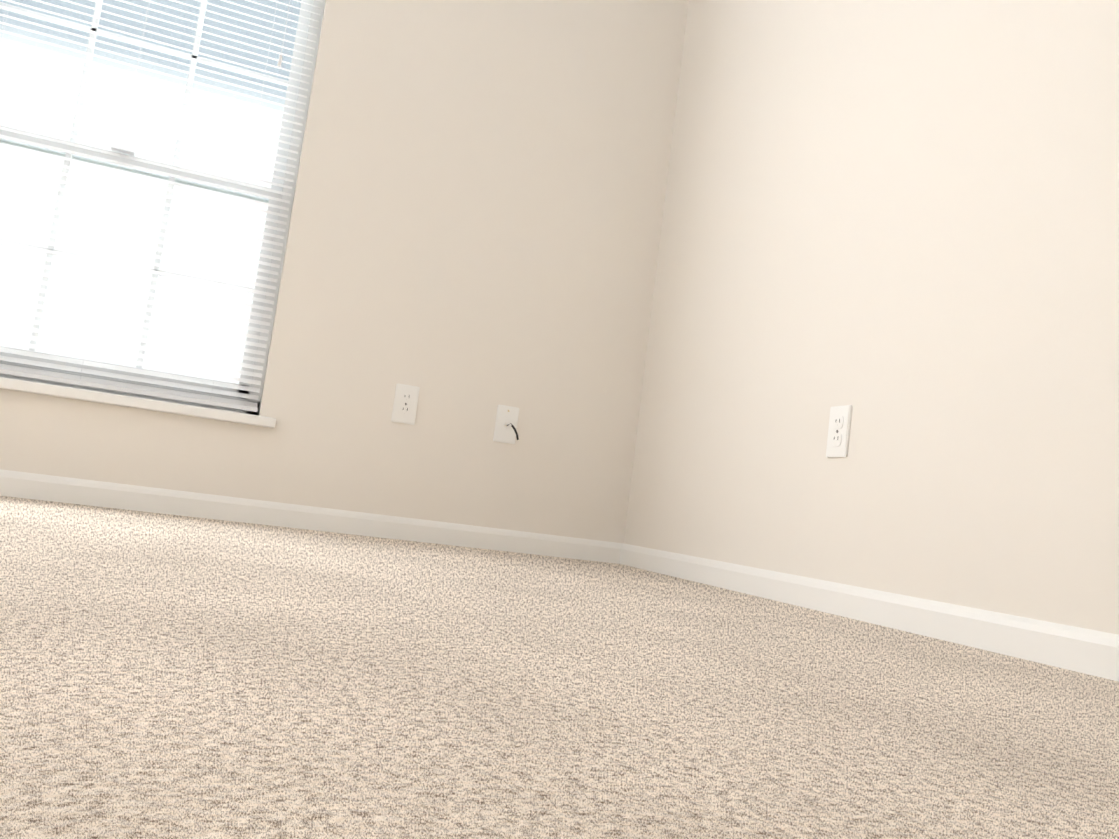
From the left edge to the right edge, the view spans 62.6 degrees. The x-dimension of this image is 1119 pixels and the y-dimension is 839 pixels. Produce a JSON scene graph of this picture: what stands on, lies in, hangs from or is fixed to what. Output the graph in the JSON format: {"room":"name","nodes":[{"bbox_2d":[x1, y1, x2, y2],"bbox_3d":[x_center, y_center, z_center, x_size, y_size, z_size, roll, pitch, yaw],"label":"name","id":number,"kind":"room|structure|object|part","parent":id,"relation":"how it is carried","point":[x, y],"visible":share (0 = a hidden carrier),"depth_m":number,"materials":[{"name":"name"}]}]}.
{"room":"empty bedroom","nodes":[
{"label":"empty bedroom","id":0,"kind":"room"},
{"bbox_2d":[0,0,688,542],"bbox_3d":[-1.446,-1.028,2.506,4.133,2.440,0.150,9,-6,-20],"label":"wall","id":1,"kind":"structure","parent":0,"point":[474,232],"depth_m":2.83,"materials":[{"name":"white paint"}]},
{"bbox_2d":[0,377,275,427],"bbox_3d":[-1.285,-0.067,2.452,1.020,0.028,0.085,9,-6,-20],"label":"window sill","id":2,"kind":"structure","parent":1,"relation":"attached to","point":[115,399],"depth_m":2.46,"materials":[{"name":"white wood"}]},
{"bbox_2d":[0,0,325,414],"bbox_3d":[-1.195,-0.951,2.604,0.930,1.770,0.080,9,-6,-20],"label":"window","id":3,"kind":"structure","parent":1,"relation":"in","point":[319,18],"depth_m":2.63,"materials":[{"name":"white plastic"}]},
{"bbox_2d":[0,0,322,411],"bbox_3d":[-1.174,-0.959,2.552,0.928,1.757,0.044,9,-6,-20],"label":"window blind","id":4,"kind":"object","parent":3,"relation":"attached to","point":[211,400],"visible":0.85,"depth_m":2.55,"materials":[{"name":"white plastic"}]},
{"bbox_3d":[-0.769,-1.384,2.712,0.012,0.725,0.011,9,-6,-20],"label":"cord","id":5,"kind":"part","parent":4,"relation":"part of","materials":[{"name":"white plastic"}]},
{"bbox_2d":[0,469,622,563],"bbox_3d":[-1.568,0.140,2.313,3.833,0.066,0.013,9,-6,-20],"label":"baseboard","id":6,"kind":"structure","parent":1,"relation":"attached to","point":[17,484],"depth_m":2.61,"materials":[{"name":"white wood"}]},
{"bbox_2d":[391,383,419,424],"bbox_3d":[-0.459,-0.046,2.749,0.070,0.115,0.008,9,-6,-20],"label":"electrical outlet","id":7,"kind":"object","parent":1,"relation":"attached to","point":[405,404],"visible":1,"depth_m":2.75,"materials":[{"name":"white plastic"}]},
{"bbox_2d":[493,404,518,443],"bbox_3d":[-0.155,0.014,2.833,0.070,0.115,0.063,9,-6,-20],"label":"outlet","id":8,"kind":"object","parent":1,"relation":"attached to","point":[505,429],"visible":1,"depth_m":2.85,"materials":[{"name":"white plastic"}]},
{"bbox_2d":[0,496,1118,838],"bbox_3d":[-0.959,0.138,0.685,4.133,0.100,3.785,9,-6,-20],"label":"floor","id":9,"kind":"structure","parent":0,"point":[166,676],"depth_m":0.68,"materials":[{"name":"carpet"}]},
{"bbox_2d":[624,0,1118,634],"bbox_3d":[1.045,-0.809,1.500,0.150,2.440,3.485,9,-6,-20],"label":"wall","id":10,"kind":"structure","parent":0,"point":[894,224],"depth_m":1.94,"materials":[{"name":"white paint"}]},
{"bbox_2d":[826,405,851,457],"bbox_3d":[0.618,0.027,2.042,0.008,0.115,0.070,9,-6,-20],"label":"electrical outlet","id":11,"kind":"object","parent":10,"relation":"attached to","point":[839,431],"visible":1,"depth_m":2.04,"materials":[{"name":"white plastic"}]},
{"bbox_2d":[619,543,1118,681],"bbox_3d":[0.819,0.350,1.354,0.013,0.066,3.485,9,-6,-20],"label":"baseboard","id":12,"kind":"structure","parent":10,"relation":"attached to","point":[1084,651],"depth_m":1.73,"materials":[{"name":"white wood"}]},
{"label":"outside","id":13,"kind":"structure","parent":0,"visible":0},
{"bbox_2d":[0,0,300,383],"bbox_3d":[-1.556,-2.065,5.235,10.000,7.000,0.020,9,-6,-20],"label":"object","id":14,"kind":"structure","parent":13,"point":[152,97],"depth_m":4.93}
]}

